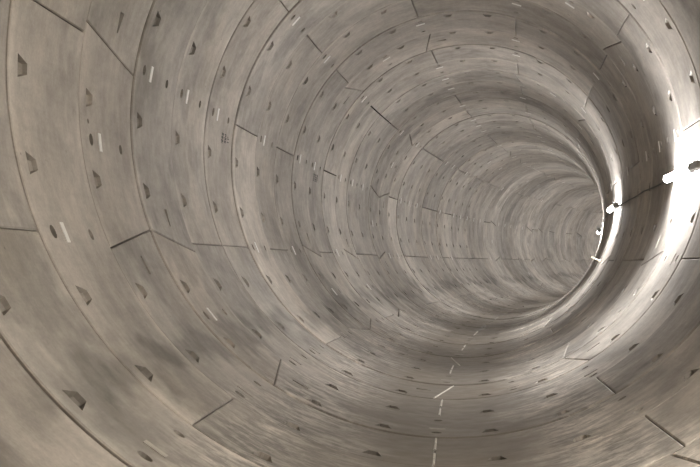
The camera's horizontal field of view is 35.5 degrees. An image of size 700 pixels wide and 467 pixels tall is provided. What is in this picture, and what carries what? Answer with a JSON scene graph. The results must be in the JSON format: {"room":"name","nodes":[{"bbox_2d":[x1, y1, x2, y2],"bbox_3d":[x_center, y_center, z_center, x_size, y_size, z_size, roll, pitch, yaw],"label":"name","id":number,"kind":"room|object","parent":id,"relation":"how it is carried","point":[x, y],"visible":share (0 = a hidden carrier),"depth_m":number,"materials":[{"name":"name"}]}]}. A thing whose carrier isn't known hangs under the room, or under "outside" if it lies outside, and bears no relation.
{"room":"underground passage","nodes":[
{"label":"underground passage","id":0,"kind":"room"},
{"bbox_2d":[0,338,127,466],"bbox_3d":[0.438,-1.166,4.744,6.112,6.112,1.367,0,-2,4],"label":"ring","id":1,"kind":"object","parent":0,"point":[34,431],"visible":1,"depth_m":5.14,"materials":[{"name":"concrete"}]},
{"bbox_2d":[0,0,699,466],"bbox_3d":[0.536,-1.128,6.109,6.094,6.094,1.356,0,-2,4],"label":"ring","id":2,"kind":"object","parent":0,"point":[42,326],"visible":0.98,"depth_m":6.31,"materials":[{"name":"concrete"}]},
{"bbox_2d":[137,451,152,461],"bbox_3d":[-1.104,1.214,5.732,0.140,0.148,0.093,0,-2,2],"label":"socket","id":3,"kind":"object","parent":2,"relation":"attached to","point":[143,455],"depth_m":5.77,"materials":[{"name":"concrete"}]},
{"bbox_2d":[173,429,184,437],"bbox_3d":[-1.047,1.236,6.500,0.130,0.142,0.081,0,-2,2],"label":"socket","id":4,"kind":"object","parent":2,"relation":"attached to","point":[177,432],"depth_m":6.53,"materials":[{"name":"concrete"}]},
{"bbox_2d":[5,0,699,466],"bbox_3d":[0.644,-1.090,7.470,6.088,6.088,1.360,0,-2,5],"label":"ring","id":5,"kind":"object","parent":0,"point":[44,38],"visible":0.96,"depth_m":7.53,"materials":[{"name":"concrete"}]},
{"bbox_2d":[50,225,56,237],"bbox_3d":[-2.012,0.005,7.220,0.144,0.126,0.093,0,-2,2],"label":"socket","id":6,"kind":"object","parent":5,"relation":"attached to","point":[53,232],"depth_m":7.26,"materials":[{"name":"concrete"}]},
{"bbox_2d":[78,0,699,466],"bbox_3d":[0.764,-1.052,8.824,6.098,6.098,1.361,0,-2,5],"label":"ring","id":7,"kind":"object","parent":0,"point":[113,30],"visible":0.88,"depth_m":8.84,"materials":[{"name":"concrete"}]},
{"bbox_2d":[89,133,92,144],"bbox_3d":[-2.105,-0.742,8.639,0.130,0.100,0.093,0,-2,2],"label":"socket","id":8,"kind":"object","parent":7,"relation":"attached to","point":[90,134],"depth_m":8.68,"materials":[{"name":"concrete"}]},
{"bbox_2d":[130,0,699,438],"bbox_3d":[0.895,-1.014,10.183,6.088,6.088,1.360,0,-2,6],"label":"ring","id":9,"kind":"object","parent":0,"point":[169,25],"visible":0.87,"depth_m":10.19,"materials":[{"name":"concrete"}]},
{"bbox_2d":[171,0,699,415],"bbox_3d":[1.036,-0.976,11.536,6.108,6.108,1.358,0,-2,6],"label":"ring","id":10,"kind":"object","parent":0,"point":[217,21],"visible":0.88,"depth_m":11.59,"materials":[{"name":"concrete"}]},
{"bbox_2d":[203,0,699,399],"bbox_3d":[1.188,-0.939,12.888,6.096,6.096,1.346,0,-2,7],"label":"ring","id":11,"kind":"object","parent":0,"point":[262,17],"visible":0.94,"depth_m":12.85,"materials":[{"name":"concrete"}]},
{"bbox_2d":[663,158,699,182],"bbox_3d":[3.903,-0.710,12.766,0.175,0.200,2.108,0,-2,6],"label":"lamp","id":12,"kind":"object","parent":11,"relation":"attached to","point":[693,166],"visible":1,"depth_m":12.44,"materials":[{"name":"white plastic"}]},
{"bbox_2d":[664,165,689,181],"bbox_3d":[3.905,-0.712,12.974,0.094,0.092,1.610,0,-2,7],"label":"diffuser","id":13,"kind":"object","parent":12,"relation":"attached to","point":[685,170],"depth_m":12.88,"materials":[{"name":"white plastic"}]},
{"bbox_2d":[231,0,683,385],"bbox_3d":[1.353,-0.900,14.249,6.074,6.074,1.345,0,-2,7],"label":"ring","id":14,"kind":"object","parent":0,"point":[304,15],"visible":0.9,"depth_m":14.19,"materials":[{"name":"concrete"}]},
{"bbox_2d":[602,182,664,223],"bbox_3d":[7.328,-0.365,26.224,2.408,0.039,56.062,0,-2,12],"label":"power cable","id":15,"kind":"object","parent":14,"relation":"attached to","point":[661,182],"visible":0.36,"depth_m":16.98,"materials":[{"name":"black rubber"}]},
{"bbox_2d":[255,0,665,373],"bbox_3d":[1.527,-0.863,15.599,6.100,6.100,1.358,0,-2,8],"label":"ring","id":16,"kind":"object","parent":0,"point":[347,14],"visible":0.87,"depth_m":15.63,"materials":[{"name":"concrete"}]},
{"bbox_2d":[274,0,651,365],"bbox_3d":[1.712,-0.825,16.942,6.106,6.106,1.353,0,-2,8],"label":"ring","id":17,"kind":"object","parent":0,"point":[401,11],"visible":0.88,"depth_m":16.98,"materials":[{"name":"concrete"}]},
{"bbox_2d":[291,10,640,357],"bbox_3d":[1.909,-0.788,18.301,6.084,6.084,1.354,0,-2,9],"label":"ring","id":18,"kind":"object","parent":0,"point":[406,31],"visible":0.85,"depth_m":18.27,"materials":[{"name":"concrete"}]},
{"bbox_2d":[308,29,630,350],"bbox_3d":[2.115,-0.751,19.639,6.100,6.100,1.355,0,-2,9],"label":"ring","id":19,"kind":"object","parent":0,"point":[375,69],"visible":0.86,"depth_m":19.70,"materials":[{"name":"concrete"}]},
{"bbox_2d":[321,44,623,344],"bbox_3d":[2.335,-0.713,20.994,6.084,6.084,1.357,0,-2,9],"label":"ring","id":20,"kind":"object","parent":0,"point":[423,60],"visible":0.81,"depth_m":21.01,"materials":[{"name":"concrete"}]},
{"bbox_2d":[607,200,622,212],"bbox_3d":[5.088,-0.491,21.131,0.182,0.200,2.109,0,-2,8],"label":"lamp","id":21,"kind":"object","parent":20,"relation":"attached to","point":[616,204],"visible":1,"depth_m":20.30,"materials":[{"name":"white"}]},
{"bbox_2d":[334,58,617,339],"bbox_3d":[2.562,-0.676,22.328,6.101,6.101,1.360,0,-2,10],"label":"ring","id":22,"kind":"object","parent":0,"point":[409,82],"visible":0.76,"depth_m":22.44,"materials":[{"name":"concrete"}]},
{"bbox_2d":[346,70,613,335],"bbox_3d":[2.804,-0.639,23.678,6.088,6.088,1.360,0,-2,10],"label":"ring","id":23,"kind":"object","parent":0,"point":[361,156],"visible":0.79,"depth_m":23.74,"materials":[{"name":"concrete"}]},
{"bbox_2d":[358,81,609,331],"bbox_3d":[3.053,-0.602,25.010,6.104,6.105,1.360,0,-2,11],"label":"ring","id":24,"kind":"object","parent":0,"point":[423,102],"visible":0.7,"depth_m":25.19,"materials":[{"name":"concrete"}]},
{"bbox_2d":[368,90,607,327],"bbox_3d":[3.317,-0.564,26.358,6.084,6.084,1.365,0,-2,11],"label":"ring","id":25,"kind":"object","parent":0,"point":[424,114],"visible":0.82,"depth_m":26.46,"materials":[{"name":"concrete"}]},
{"bbox_2d":[378,99,604,324],"bbox_3d":[3.587,-0.528,27.684,6.098,6.098,1.371,0,-2,12],"label":"ring","id":26,"kind":"object","parent":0,"point":[438,117],"visible":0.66,"depth_m":27.91,"materials":[{"name":"concrete"}]},
{"bbox_2d":[387,106,603,321],"bbox_3d":[3.869,-0.491,29.013,6.106,6.106,1.348,0,-2,12],"label":"ring","id":27,"kind":"object","parent":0,"point":[428,135],"visible":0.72,"depth_m":29.25,"materials":[{"name":"concrete"}]},
{"bbox_2d":[596,227,602,233],"bbox_3d":[6.691,-0.049,29.422,0.194,0.198,2.109,0,-2,11],"label":"lamp","id":28,"kind":"object","parent":27,"relation":"attached to","point":[598,230],"visible":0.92,"depth_m":28.40,"materials":[{"name":"white"}]},
{"bbox_2d":[396,113,603,319],"bbox_3d":[4.168,-0.454,30.362,6.076,6.076,1.354,-1,-2,13],"label":"ring","id":29,"kind":"object","parent":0,"point":[406,183],"visible":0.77,"depth_m":30.51,"materials":[{"name":"concrete"}]},
{"bbox_2d":[405,120,598,316],"bbox_3d":[4.470,-0.417,31.680,6.095,6.096,1.378,-1,-2,13],"label":"ring","id":30,"kind":"object","parent":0,"point":[441,147],"visible":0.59,"depth_m":32.04,"materials":[{"name":"concrete"}]},
{"bbox_2d":[413,126,599,314],"bbox_3d":[4.784,-0.381,32.997,6.100,6.100,1.361,-1,-2,14],"label":"ring","id":31,"kind":"object","parent":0,"point":[447,152],"visible":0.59,"depth_m":33.33,"materials":[{"name":"concrete"}]},
{"bbox_2d":[425,136,590,310],"bbox_3d":[5.447,-0.308,35.642,6.099,6.099,1.363,-1,-2,15],"label":"ring","id":32,"kind":"object","parent":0,"point":[439,190],"visible":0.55,"depth_m":36.08,"materials":[{"name":"concrete"}]},
{"bbox_2d":[421,131,601,312],"bbox_3d":[5.114,-0.344,34.337,6.080,6.080,1.361,-1,-2,14],"label":"ring","id":33,"kind":"object","parent":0,"point":[458,153],"visible":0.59,"depth_m":34.63,"materials":[{"name":"concrete"}]},
{"bbox_2d":[433,141,594,308],"bbox_3d":[5.799,-0.272,36.975,6.080,6.080,1.363,-1,-2,15],"label":"ring","id":34,"kind":"object","parent":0,"point":[458,173],"visible":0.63,"depth_m":37.33,"materials":[{"name":"concrete"}]},
{"bbox_2d":[443,145,585,306],"bbox_3d":[6.155,-0.235,38.283,6.095,6.096,1.378,-1,-2,15],"label":"ring","id":35,"kind":"object","parent":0,"point":[450,203],"visible":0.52,"depth_m":38.75,"materials":[{"name":"concrete"}]},
{"bbox_2d":[448,149,585,305],"bbox_3d":[6.524,-0.200,39.594,6.102,6.102,1.378,-1,-2,16],"label":"ring","id":36,"kind":"object","parent":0,"point":[455,211],"visible":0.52,"depth_m":40.07,"materials":[{"name":"concrete"}]},
{"bbox_2d":[457,153,589,304],"bbox_3d":[6.901,-0.164,40.895,6.104,6.103,1.358,-1,-2,16],"label":"ring","id":37,"kind":"object","parent":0,"point":[461,216],"visible":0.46,"depth_m":41.37,"materials":[{"name":"concrete"}]},
{"bbox_2d":[464,156,585,303],"bbox_3d":[7.297,-0.128,42.219,6.101,6.101,1.358,-1,-2,17],"label":"ring","id":38,"kind":"object","parent":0,"point":[468,216],"visible":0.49,"depth_m":42.71,"materials":[{"name":"concrete"}]},
{"bbox_2d":[470,159,586,301],"bbox_3d":[7.694,-0.092,43.513,6.095,6.094,1.378,-1,-2,17],"label":"ring","id":39,"kind":"object","parent":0,"point":[473,230],"visible":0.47,"depth_m":44.04,"materials":[{"name":"concrete"}]},
{"bbox_2d":[477,163,587,300],"bbox_3d":[8.106,-0.057,44.813,6.098,6.097,1.378,-1,-2,18],"label":"ring","id":40,"kind":"object","parent":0,"point":[480,225],"visible":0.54,"depth_m":45.37,"materials":[{"name":"concrete"}]},
{"bbox_2d":[483,165,588,299],"bbox_3d":[8.528,-0.021,46.108,6.093,6.094,1.378,-1,-2,18],"label":"ring","id":41,"kind":"object","parent":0,"point":[486,230],"visible":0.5,"depth_m":46.68,"materials":[{"name":"concrete"}]},
{"bbox_2d":[487,168,589,298],"bbox_3d":[8.960,0.014,47.402,6.096,6.094,1.378,-1,-2,19],"label":"ring","id":42,"kind":"object","parent":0,"point":[517,183],"visible":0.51,"depth_m":48.01,"materials":[{"name":"concrete"}]},
{"bbox_2d":[496,171,590,297],"bbox_3d":[9.403,0.049,48.690,6.104,6.104,1.378,-1,-2,19],"label":"ring","id":43,"kind":"object","parent":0,"point":[521,186],"visible":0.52,"depth_m":49.34,"materials":[{"name":"concrete"}]},
{"bbox_2d":[502,173,591,296],"bbox_3d":[9.855,0.085,49.976,6.093,6.094,1.378,-1,-2,20],"label":"ring","id":44,"kind":"object","parent":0,"point":[528,187],"visible":0.38,"depth_m":50.60,"materials":[{"name":"concrete"}]},
{"bbox_2d":[508,175,592,295],"bbox_3d":[10.319,0.119,51.257,6.098,6.098,1.378,-1,-2,20],"label":"ring","id":45,"kind":"object","parent":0,"point":[532,190],"visible":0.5,"depth_m":51.93,"materials":[{"name":"concrete"}]},
{"bbox_2d":[514,177,591,294],"bbox_3d":[10.793,0.155,52.536,6.098,6.099,1.378,-1,-2,21],"label":"ring","id":46,"kind":"object","parent":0,"point":[537,192],"visible":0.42,"depth_m":53.21,"materials":[{"name":"concrete"}]},
{"bbox_2d":[520,180,593,293],"bbox_3d":[11.277,0.189,53.810,6.099,6.099,1.378,-1,-2,21],"label":"ring","id":47,"kind":"object","parent":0,"point":[542,194],"visible":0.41,"depth_m":54.53,"materials":[{"name":"concrete"}]},
{"bbox_2d":[526,182,593,291],"bbox_3d":[11.772,0.224,55.081,6.100,6.099,1.378,-1,-2,21],"label":"ring","id":48,"kind":"object","parent":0,"point":[547,196],"visible":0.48,"depth_m":55.84,"materials":[{"name":"concrete"}]},
{"bbox_2d":[531,183,594,290],"bbox_3d":[12.278,0.259,56.348,6.097,6.097,1.378,-1,-2,22],"label":"ring","id":49,"kind":"object","parent":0,"point":[553,197],"visible":0.34,"depth_m":57.13,"materials":[{"name":"concrete"}]},
{"bbox_2d":[533,185,595,288],"bbox_3d":[12.792,0.292,57.609,6.095,6.093,1.378,-1,-2,22],"label":"ring","id":50,"kind":"object","parent":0,"point":[551,206],"visible":0.31,"depth_m":58.40,"materials":[{"name":"concrete"}]},
{"bbox_2d":[543,187,596,286],"bbox_3d":[13.316,0.327,58.867,6.101,6.102,1.378,-1,-2,23],"label":"ring","id":51,"kind":"object","parent":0,"point":[561,202],"visible":0.33,"depth_m":59.70,"materials":[{"name":"concrete"}]},
{"bbox_2d":[548,189,597,284],"bbox_3d":[13.853,0.361,60.120,6.093,6.094,1.378,-1,-2,23],"label":"ring","id":52,"kind":"object","parent":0,"point":[563,207],"visible":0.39,"depth_m":60.99,"materials":[{"name":"concrete"}]},
{"bbox_2d":[554,191,598,282],"bbox_3d":[14.398,0.394,61.369,6.094,6.094,1.378,-1,-2,24],"label":"ring","id":53,"kind":"object","parent":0,"point":[570,206],"visible":0.27,"depth_m":62.27,"materials":[{"name":"concrete"}]},
{"bbox_2d":[560,192,598,279],"bbox_3d":[14.953,0.429,62.614,6.104,6.104,1.378,-1,-2,24],"label":"ring","id":54,"kind":"object","parent":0,"point":[573,210],"visible":0.29,"depth_m":63.55,"materials":[{"name":"concrete"}]},
{"bbox_2d":[565,195,599,276],"bbox_3d":[15.520,0.462,63.854,6.095,6.096,1.378,-1,-2,25],"label":"ring","id":55,"kind":"object","parent":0,"point":[582,207],"visible":0.35,"depth_m":64.82,"materials":[{"name":"concrete"}]},
{"bbox_2d":[567,198,600,274],"bbox_3d":[16.095,0.495,65.090,6.095,6.094,1.378,-1,-2,25],"label":"ring","id":56,"kind":"object","parent":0,"point":[582,214],"visible":0.22,"depth_m":66.10,"materials":[{"name":"concrete"}]},
{"bbox_2d":[576,201,601,270],"bbox_3d":[16.681,0.528,66.321,6.103,6.102,1.378,-1,-2,26],"label":"ring","id":57,"kind":"object","parent":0,"point":[588,214],"visible":0.27,"depth_m":67.38,"materials":[{"name":"concrete"}]},
{"bbox_2d":[582,205,601,266],"bbox_3d":[17.277,0.562,67.547,6.105,6.104,1.378,-1,-2,26],"label":"ring","id":58,"kind":"object","parent":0,"point":[594,214],"visible":0.2,"depth_m":68.65,"materials":[{"name":"concrete"}]},
{"bbox_2d":[587,210,602,261],"bbox_3d":[17.882,0.595,68.768,6.097,6.097,1.378,-1,-2,27],"label":"ring","id":59,"kind":"object","parent":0,"point":[600,214],"visible":0.16,"depth_m":69.90,"materials":[{"name":"concrete"}]},
{"bbox_2d":[593,216,602,255],"bbox_3d":[18.498,0.627,69.984,6.104,6.102,1.378,-1,-2,27],"label":"ring","id":60,"kind":"object","parent":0,"point":[599,224],"visible":0.09,"depth_m":71.05,"materials":[{"name":"concrete"}]},
{"bbox_2d":[598,224,602,245],"bbox_3d":[19.123,0.659,71.195,6.104,6.104,1.378,-1,-2,28],"label":"ring","id":61,"kind":"object","parent":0,"point":[599,237],"visible":0.02,"depth_m":72.03,"materials":[{"name":"concrete"}]}
]}

